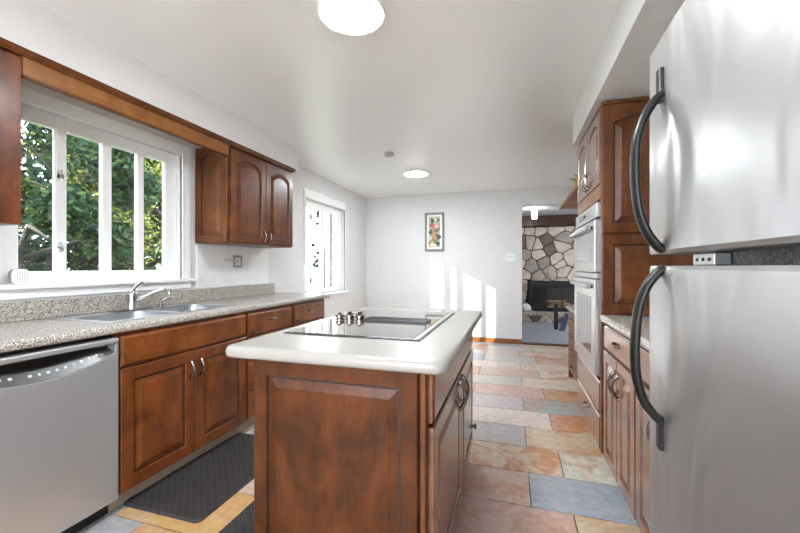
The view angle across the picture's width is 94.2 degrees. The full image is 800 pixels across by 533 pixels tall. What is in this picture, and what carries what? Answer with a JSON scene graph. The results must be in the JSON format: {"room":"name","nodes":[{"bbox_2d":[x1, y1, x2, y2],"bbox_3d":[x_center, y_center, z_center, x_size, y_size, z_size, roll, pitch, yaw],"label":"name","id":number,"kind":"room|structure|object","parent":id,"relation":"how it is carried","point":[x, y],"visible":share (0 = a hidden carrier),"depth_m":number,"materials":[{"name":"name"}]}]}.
{"room":"kitchen","nodes":[
{"label":"kitchen","id":0,"kind":"room"},
{"bbox_2d":[0,79,365,318],"bbox_3d":[-1.905,0.000,2.509,0.160,2.420,8.800,0,0,17],"label":"wall","id":1,"kind":"structure","parent":0,"point":[285,264],"depth_m":4.49,"materials":[{"name":"paint"}]},
{"bbox_2d":[0,49,20,225],"bbox_3d":[-1.976,-0.573,1.393,0.341,0.765,0.722,0,0,17],"label":"upper cabinet","id":2,"kind":"object","parent":1,"relation":"attached to","point":[10,64],"visible":1,"depth_m":1.66,"materials":[{"name":"brown wood"}]},
{"bbox_2d":[0,86,197,299],"bbox_3d":[-1.868,-0.388,2.383,0.115,1.115,1.300,0,0,17],"label":"window","id":3,"kind":"structure","parent":1,"relation":"in","point":[57,281],"depth_m":2.39,"materials":[{"name":"white paint"}]},
{"bbox_2d":[8,269,29,284],"bbox_3d":[-1.969,0.053,1.927,0.038,0.082,0.076,0,0,17],"label":"speaker","id":4,"kind":"object","parent":3,"relation":"on","point":[15,276],"visible":1,"depth_m":1.91},
{"bbox_2d":[0,283,274,322],"bbox_3d":[-1.837,0.233,2.415,0.020,0.102,3.320,0,0,17],"label":"backsplash","id":5,"kind":"structure","parent":1,"relation":"attached to","point":[48,308],"depth_m":2.33,"materials":[{"name":"grey stone"}]},
{"bbox_2d":[0,37,295,172],"bbox_3d":[-1.503,-0.922,2.390,0.060,0.124,2.905,0,0,17],"label":"valance","id":6,"kind":"object","parent":1,"relation":"attached to","point":[38,69],"visible":1,"depth_m":2.07,"materials":[{"name":"brown wood"}]},
{"bbox_2d":[0,0,298,170],"bbox_3d":[-2.050,-1.097,1.124,0.365,0.225,5.765,0,0,17],"label":"soffit","id":7,"kind":"object","parent":1,"relation":"attached to","point":[24,23],"depth_m":2.10,"materials":[{"name":"paint"}]},
{"bbox_2d":[196,243,268,288],"bbox_3d":[-1.523,-0.005,3.482,0.008,0.370,0.945,0,0,17],"label":"backsplash","id":8,"kind":"structure","parent":1,"relation":"attached to","point":[212,270],"depth_m":3.37,"materials":[{"name":"white paint"}]},
{"bbox_2d":[224,255,241,267],"bbox_3d":[-1.522,-0.048,3.411,0.034,0.115,0.253,0,0,12],"label":"wall outlet","id":9,"kind":"object","parent":1,"relation":"attached to","point":[237,259],"visible":1,"depth_m":3.46,"materials":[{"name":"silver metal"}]},
{"bbox_2d":[195,146,292,247],"bbox_3d":[-1.356,-0.573,3.381,0.370,0.765,0.893,0,0,17],"label":"upper cabinet","id":10,"kind":"object","parent":1,"relation":"attached to","point":[243,199],"visible":0.97,"depth_m":3.05,"materials":[{"name":"brown wood"}]},
{"bbox_2d":[303,188,348,298],"bbox_3d":[-1.034,-0.263,5.165,0.130,1.415,1.250,0,0,17],"label":"window","id":11,"kind":"structure","parent":1,"relation":"in","point":[307,193],"depth_m":5.16,"materials":[{"name":"white paint"}]},
{"bbox_2d":[29,0,619,197],"bbox_3d":[-0.142,-1.285,1.897,4.170,0.150,8.950,0,0,17],"label":"ceiling","id":12,"kind":"structure","parent":0,"point":[474,95],"depth_m":2.36,"materials":[{"name":"white paint"}]},
{"bbox_2d":[317,0,385,35],"bbox_3d":[-0.228,-1.192,1.751,0.320,0.033,0.320,0,0,17],"label":"recessed light","id":13,"kind":"object","parent":12,"relation":"in","point":[348,17],"visible":1,"depth_m":1.75,"materials":[{"name":"white plastic"}]},
{"bbox_2d":[384,152,393,156],"bbox_3d":[-0.115,-1.189,3.973,0.104,0.040,0.104,0,0,17],"label":"smoke detector","id":14,"kind":"object","parent":12,"relation":"attached to","point":[387,154],"visible":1,"depth_m":3.94,"materials":[{"name":"grey plastic"}]},
{"bbox_2d":[403,169,427,176],"bbox_3d":[0.204,-1.192,4.786,0.320,0.033,0.320,0,0,17],"label":"recessed light","id":15,"kind":"object","parent":12,"relation":"in","point":[414,172],"visible":1,"depth_m":4.71,"materials":[{"name":"white plastic"}]},
{"bbox_2d":[405,172,426,176],"bbox_3d":[0.204,-1.185,4.786,0.292,0.018,0.292,0,0,17],"label":"diffuser","id":16,"kind":"object","parent":15,"relation":"attached to","point":[409,174],"depth_m":4.76,"materials":[{"name":"white plastic"}]},
{"bbox_2d":[573,0,684,144],"bbox_3d":[0.879,-1.095,0.199,0.632,0.230,5.690,0,0,17],"label":"soffit","id":17,"kind":"object","parent":12,"relation":"attached to","point":[621,68],"depth_m":1.80,"materials":[{"name":"paint"}]},
{"bbox_2d":[76,322,640,532],"bbox_3d":[1.281,1.258,3.060,5.720,0.104,11.600,0,0,17],"label":"floor","id":18,"kind":"structure","parent":0,"point":[535,464],"depth_m":2.26,"materials":[{"name":"tile"}]},
{"bbox_2d":[0,335,118,532],"bbox_3d":[-1.740,0.771,1.609,0.618,0.878,0.592,0,0,17],"label":"dishwasher","id":19,"kind":"object","parent":18,"relation":"on","point":[59,402],"visible":1,"depth_m":1.57,"materials":[{"name":"silver metal"}]},
{"bbox_2d":[0,335,109,372],"bbox_3d":[-1.770,0.721,1.618,0.555,0.778,0.592,0,0,17],"label":"tub","id":20,"kind":"object","parent":19,"relation":"in","point":[37,363],"depth_m":1.57,"materials":[{"name":"black plastic"}]},
{"bbox_2d":[107,312,245,511],"bbox_3d":[-1.514,0.768,2.331,0.653,0.884,0.906,0,0,17],"label":"base cabinet","id":21,"kind":"object","parent":18,"relation":"on","point":[181,396],"visible":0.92,"depth_m":2.12,"materials":[{"name":"brown wood"}]},
{"bbox_2d":[124,433,253,522],"bbox_3d":[-1.058,1.202,2.219,0.490,0.013,0.845,0,0,17],"label":"floor mat","id":22,"kind":"object","parent":18,"relation":"on","point":[195,490],"visible":0.74,"depth_m":2.04,"materials":[{"name":"rubber"}]},
{"bbox_2d":[218,501,253,532],"bbox_3d":[-0.666,1.202,1.575,0.357,0.013,0.930,0,0,17],"label":"floor mat","id":23,"kind":"object","parent":18,"relation":"on","point":[243,522],"visible":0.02,"depth_m":1.73,"materials":[{"name":"rubber"}]},
{"bbox_2d":[238,304,291,432],"bbox_3d":[-1.299,0.768,3.048,0.649,0.884,0.588,0,0,17],"label":"base cabinet","id":24,"kind":"object","parent":18,"relation":"on","point":[260,322],"visible":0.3,"depth_m":2.80,"materials":[{"name":"cherry wood"},{"name":"granite"}]},
{"bbox_2d":[291,298,323,326],"bbox_3d":[-1.129,0.768,3.610,0.649,0.884,0.582,0,0,17],"label":"base cabinet","id":25,"kind":"object","parent":18,"relation":"on","point":[306,312],"visible":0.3,"depth_m":3.47,"materials":[{"name":"brown wood"}]},
{"bbox_2d":[254,332,476,532],"bbox_3d":[-0.026,0.768,1.869,0.720,0.884,1.276,0,0,17],"label":"kitchen island","id":26,"kind":"object","parent":18,"relation":"on","point":[337,449],"visible":0.83,"depth_m":1.27,"materials":[{"name":"brown wood"}]},
{"bbox_2d":[226,307,481,374],"bbox_3d":[-0.052,0.304,1.875,0.815,0.041,1.390,0,0,17],"label":"island countertop","id":27,"kind":"structure","parent":26,"relation":"on","point":[435,354],"depth_m":1.30,"materials":[{"name":"white stone"}]},
{"bbox_2d":[284,309,453,340],"bbox_3d":[-0.082,0.263,1.916,0.595,0.040,0.890,0,0,17],"label":"cooktop","id":28,"kind":"object","parent":27,"relation":"in","point":[405,325],"visible":1,"depth_m":1.74,"materials":[{"name":"white glass"}]},
{"bbox_2d":[363,316,430,323],"bbox_3d":[-0.015,0.272,1.895,0.331,0.010,0.116,0,0,17],"label":"vent grille","id":29,"kind":"object","parent":28,"relation":"attached to","point":[373,318],"depth_m":1.87,"materials":[{"name":"black metal"}]},
{"bbox_2d":[522,342,567,346],"bbox_3d":[2.328,1.204,5.726,0.858,0.012,0.130,0,0,17],"label":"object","id":30,"kind":"structure","parent":18,"relation":"on","point":[526,343],"depth_m":5.71,"materials":[{"name":"brown wood"}]},
{"bbox_2d":[522,226,578,322],"bbox_3d":[3.650,0.163,7.997,3.118,2.095,0.473,0,0,17],"label":"stone fireplace","id":31,"kind":"object","parent":18,"relation":"on","point":[548,253],"visible":0.31,"depth_m":8.27,"materials":[{"name":"grey stone"}]},
{"bbox_2d":[522,303,530,311],"bbox_3d":[2.760,0.898,8.192,0.249,0.175,0.234,0,0,17],"label":"ornament","id":32,"kind":"object","parent":31,"relation":"on","point":[526,307],"visible":0.88,"depth_m":8.10,"materials":[{"name":"white ceramic"}]},
{"bbox_2d":[530,282,574,311],"bbox_3d":[3.546,0.659,8.131,1.330,0.654,0.101,0,0,17],"label":"fireplace insert","id":33,"kind":"object","parent":31,"relation":"on","point":[543,295],"visible":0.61,"depth_m":8.20,"materials":[{"name":"black metal"}]},
{"bbox_2d":[554,303,567,330],"bbox_3d":[3.054,0.957,7.027,0.258,0.494,0.220,0,0,17],"label":"stand","id":34,"kind":"object","parent":18,"relation":"on","point":[564,320],"visible":0.97,"depth_m":7.05,"materials":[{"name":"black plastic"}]},
{"bbox_2d":[565,304,578,381],"bbox_3d":[1.925,0.815,3.526,0.553,0.790,1.256,0,0,17],"label":"cabinet","id":35,"kind":"object","parent":18,"relation":"on","point":[572,354],"visible":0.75,"depth_m":3.78,"materials":[{"name":"brown wood"}]},
{"bbox_2d":[604,325,635,519],"bbox_3d":[1.369,0.768,1.826,0.616,0.884,0.592,0,0,17],"label":"base cabinet","id":36,"kind":"object","parent":18,"relation":"on","point":[619,392],"visible":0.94,"depth_m":1.85,"materials":[{"name":"brown wood"}]},
{"bbox_2d":[599,315,649,350],"bbox_3d":[1.276,0.253,1.478,0.608,0.142,1.308,0,0,17],"label":"countertop","id":37,"kind":"structure","parent":36,"relation":"on","point":[620,323],"depth_m":1.84,"materials":[{"name":"grey stone"}]},
{"bbox_2d":[577,96,693,453],"bbox_3d":[1.578,0.119,2.521,0.634,2.182,0.860,0,0,17],"label":"tall cabinet","id":38,"kind":"object","parent":18,"relation":"on","point":[603,153],"visible":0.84,"depth_m":2.18,"materials":[{"name":"brown wood"}]},
{"bbox_2d":[570,202,599,377],"bbox_3d":[1.528,0.145,2.544,0.589,1.070,0.761,0,0,17],"label":"wall oven","id":39,"kind":"object","parent":38,"relation":"in","point":[587,234],"visible":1,"depth_m":2.42,"materials":[{"name":"white metal"}]},
{"bbox_2d":[636,346,649,532],"bbox_3d":[1.197,0.768,1.255,0.616,0.884,0.596,0,0,17],"label":"base cabinet","id":40,"kind":"object","parent":18,"relation":"on","point":[642,418],"visible":0.06,"depth_m":1.51,"materials":[{"name":"brown wood"}]},
{"bbox_2d":[630,0,799,532],"bbox_3d":[0.854,0.335,0.499,0.814,1.750,0.760,0,0,17],"label":"refrigerator","id":41,"kind":"object","parent":18,"relation":"on","point":[723,106],"visible":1,"depth_m":0.62,"materials":[{"name":"silver metal"}]},
{"bbox_3d":[-1.905,0.768,1.037,0.653,0.884,0.582,0,0,17],"label":"base cabinet","id":42,"kind":"object","parent":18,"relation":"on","visible":0},
{"bbox_2d":[0,283,329,352],"bbox_3d":[-1.528,0.253,2.353,0.648,0.142,3.380,0,0,17],"label":"countertop","id":43,"kind":"structure","parent":42,"relation":"on","point":[23,324],"depth_m":2.12,"materials":[{"name":"grey stone"}]},
{"bbox_2d":[110,281,171,311],"bbox_3d":[-1.655,0.186,2.392,0.163,0.187,0.300,0,0,17],"label":"faucet","id":44,"kind":"object","parent":43,"relation":"on","point":[132,294],"visible":1,"depth_m":2.38,"materials":[{"name":"grey metal"}]},
{"bbox_2d":[53,303,233,322],"bbox_3d":[-1.541,0.363,2.346,0.438,0.165,0.870,0,0,17],"label":"sink","id":45,"kind":"object","parent":43,"relation":"in","point":[108,317],"visible":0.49,"depth_m":2.32,"materials":[{"name":"silver metal"}]},
{"bbox_2d":[158,297,171,306],"bbox_3d":[-1.632,0.245,2.582,0.085,0.068,0.035,0,0,-17],"label":"sprayer","id":46,"kind":"object","parent":45,"relation":"on","point":[160,304],"visible":1,"depth_m":2.57,"materials":[{"name":"grey metal"}]},
{"bbox_2d":[366,186,573,338],"bbox_3d":[1.129,0.000,6.099,3.570,2.420,0.130,0,0,17],"label":"wall","id":47,"kind":"structure","parent":0,"point":[472,271],"depth_m":6.09,"materials":[{"name":"paint"}]},
{"bbox_2d":[425,212,443,250],"bbox_3d":[0.572,-0.575,6.185,0.320,0.640,0.024,0,0,17],"label":"framed picture","id":48,"kind":"object","parent":47,"relation":"attached to","point":[434,222],"visible":1,"depth_m":6.18,"materials":[{"name":"multicoloured paper"}]},
{"bbox_2d":[428,216,440,246],"bbox_3d":[0.575,-0.575,6.185,0.224,0.510,0.005,0,0,17],"label":"painting","id":49,"kind":"object","parent":48,"relation":"attached to","point":[434,222],"depth_m":6.18},
{"bbox_2d":[473,337,521,343],"bbox_3d":[0.650,1.173,6.169,2.612,0.075,0.014,0,0,17],"label":"baseboard","id":50,"kind":"structure","parent":47,"relation":"attached to","point":[475,339],"depth_m":5.89,"materials":[{"name":"brown wood"}]},
{"bbox_2d":[506,253,515,260],"bbox_3d":[1.735,-0.147,5.840,0.150,0.115,0.016,0,0,17],"label":"light switch","id":51,"kind":"object","parent":47,"relation":"attached to","point":[509,256],"visible":1,"depth_m":5.84,"materials":[{"name":"white plastic"}]},
{"bbox_2d":[522,205,577,215],"bbox_3d":[3.176,-1.195,7.047,4.400,0.150,2.870,0,0,17],"label":"ceiling","id":52,"kind":"structure","parent":0,"point":[544,210],"depth_m":7.44,"materials":[{"name":"grey paint"}]},
{"bbox_2d":[531,208,536,218],"bbox_3d":[2.583,-1.020,7.159,0.100,0.199,0.100,0,0,17],"label":"ceiling light","id":53,"kind":"object","parent":52,"relation":"attached to","point":[534,210],"visible":1,"depth_m":7.12,"materials":[{"name":"white plastic"}]},
{"bbox_2d":[532,210,536,218],"bbox_3d":[2.583,-1.004,7.159,0.090,0.169,0.090,0,0,17],"label":"diffuser","id":54,"kind":"object","parent":53,"relation":"attached to","point":[534,212],"depth_m":7.12,"materials":[{"name":"white"}]},
{"bbox_2d":[522,214,577,227],"bbox_3d":[3.514,-1.004,8.167,4.400,0.228,0.229,0,0,17],"label":"wood beam","id":55,"kind":"structure","parent":52,"relation":"attached to","point":[548,220],"depth_m":8.12,"materials":[{"name":"brown wood"}]},
{"bbox_3d":[1.660,0.000,1.431,0.150,2.420,8.800,0,0,17],"label":"wall","id":56,"kind":"structure","parent":0,"visible":0},
{"bbox_2d":[559,186,578,209],"bbox_3d":[1.876,-0.640,3.467,0.611,0.030,1.117,0,0,17],"label":"wall shelf","id":57,"kind":"object","parent":56,"relation":"attached to","point":[570,202],"visible":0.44,"depth_m":3.63,"materials":[{"name":"brown wood"}]},
{"bbox_2d":[570,174,576,186],"bbox_3d":[1.580,-0.758,3.175,0.252,0.203,0.214,0,0,17],"label":"dried flowers","id":58,"kind":"object","parent":57,"relation":"on","point":[575,179],"visible":0.16,"depth_m":3.16,"materials":[{"name":"yellow plant"}]},
{"label":"outside","id":59,"kind":"structure","parent":0,"visible":0},
{"bbox_2d":[306,283,333,289],"bbox_3d":[-20.407,1.535,6.171,37.360,0.050,60.000,0,0,17],"label":"ground","id":60,"kind":"structure","parent":59,"point":[313,284],"depth_m":29.57,"materials":[{"name":"white"}]},
{"bbox_2d":[18,125,93,270],"bbox_3d":[-10.028,-2.464,7.609,6.271,7.968,5.673,0,0,-10],"label":"leafy tree","id":61,"kind":"object","parent":60,"relation":"on","point":[36,171],"visible":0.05,"depth_m":8.40,"materials":[{"name":"green plant"}]},
{"bbox_2d":[18,135,161,283],"bbox_3d":[-5.423,-1.233,5.162,3.658,5.696,3.651,0,0,17],"label":"leafy tree","id":62,"kind":"object","parent":60,"relation":"on","point":[79,209],"visible":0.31,"depth_m":5.18,"materials":[{"name":"green plant"}]},
{"bbox_2d":[18,123,161,279],"bbox_3d":[-5.675,-1.358,6.940,3.665,5.982,3.742,0,0,17],"label":"leafy tree","id":63,"kind":"object","parent":60,"relation":"on","point":[47,144],"visible":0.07,"depth_m":6.70,"materials":[{"name":"green plant"}]},
{"bbox_2d":[20,121,161,269],"bbox_3d":[-8.772,-2.076,10.002,6.389,8.226,6.430,0,0,17],"label":"leafy tree","id":64,"kind":"object","parent":60,"relation":"on","point":[25,123],"visible":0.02,"depth_m":9.59,"materials":[{"name":"green plant"}]},
{"bbox_2d":[24,158,161,270],"bbox_3d":[-4.993,-0.764,7.028,3.039,4.765,3.064,0,0,17],"label":"leafy tree","id":65,"kind":"object","parent":60,"relation":"on","point":[117,212],"visible":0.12,"depth_m":6.46,"materials":[{"name":"green plant"}]},
{"bbox_2d":[93,157,161,269],"bbox_3d":[-4.648,-0.607,7.039,2.779,4.506,2.913,0,0,-14],"label":"leafy tree","id":66,"kind":"object","parent":60,"relation":"on","point":[151,163],"visible":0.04,"depth_m":6.52,"materials":[{"name":"green plant"}]},
{"bbox_2d":[312,210,325,288],"bbox_3d":[-2.009,0.036,8.408,0.738,2.955,1.266,0,0,17],"label":"leafy tree","id":67,"kind":"object","parent":60,"relation":"on","point":[316,261],"visible":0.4,"depth_m":8.53,"materials":[{"name":"green plant"}]},
{"bbox_2d":[324,212,332,287],"bbox_3d":[-1.880,-0.240,9.710,0.260,3.503,0.229,0,0,17],"label":"trunk","id":68,"kind":"object","parent":60,"relation":"on","point":[331,215],"visible":0.23,"depth_m":9.63,"materials":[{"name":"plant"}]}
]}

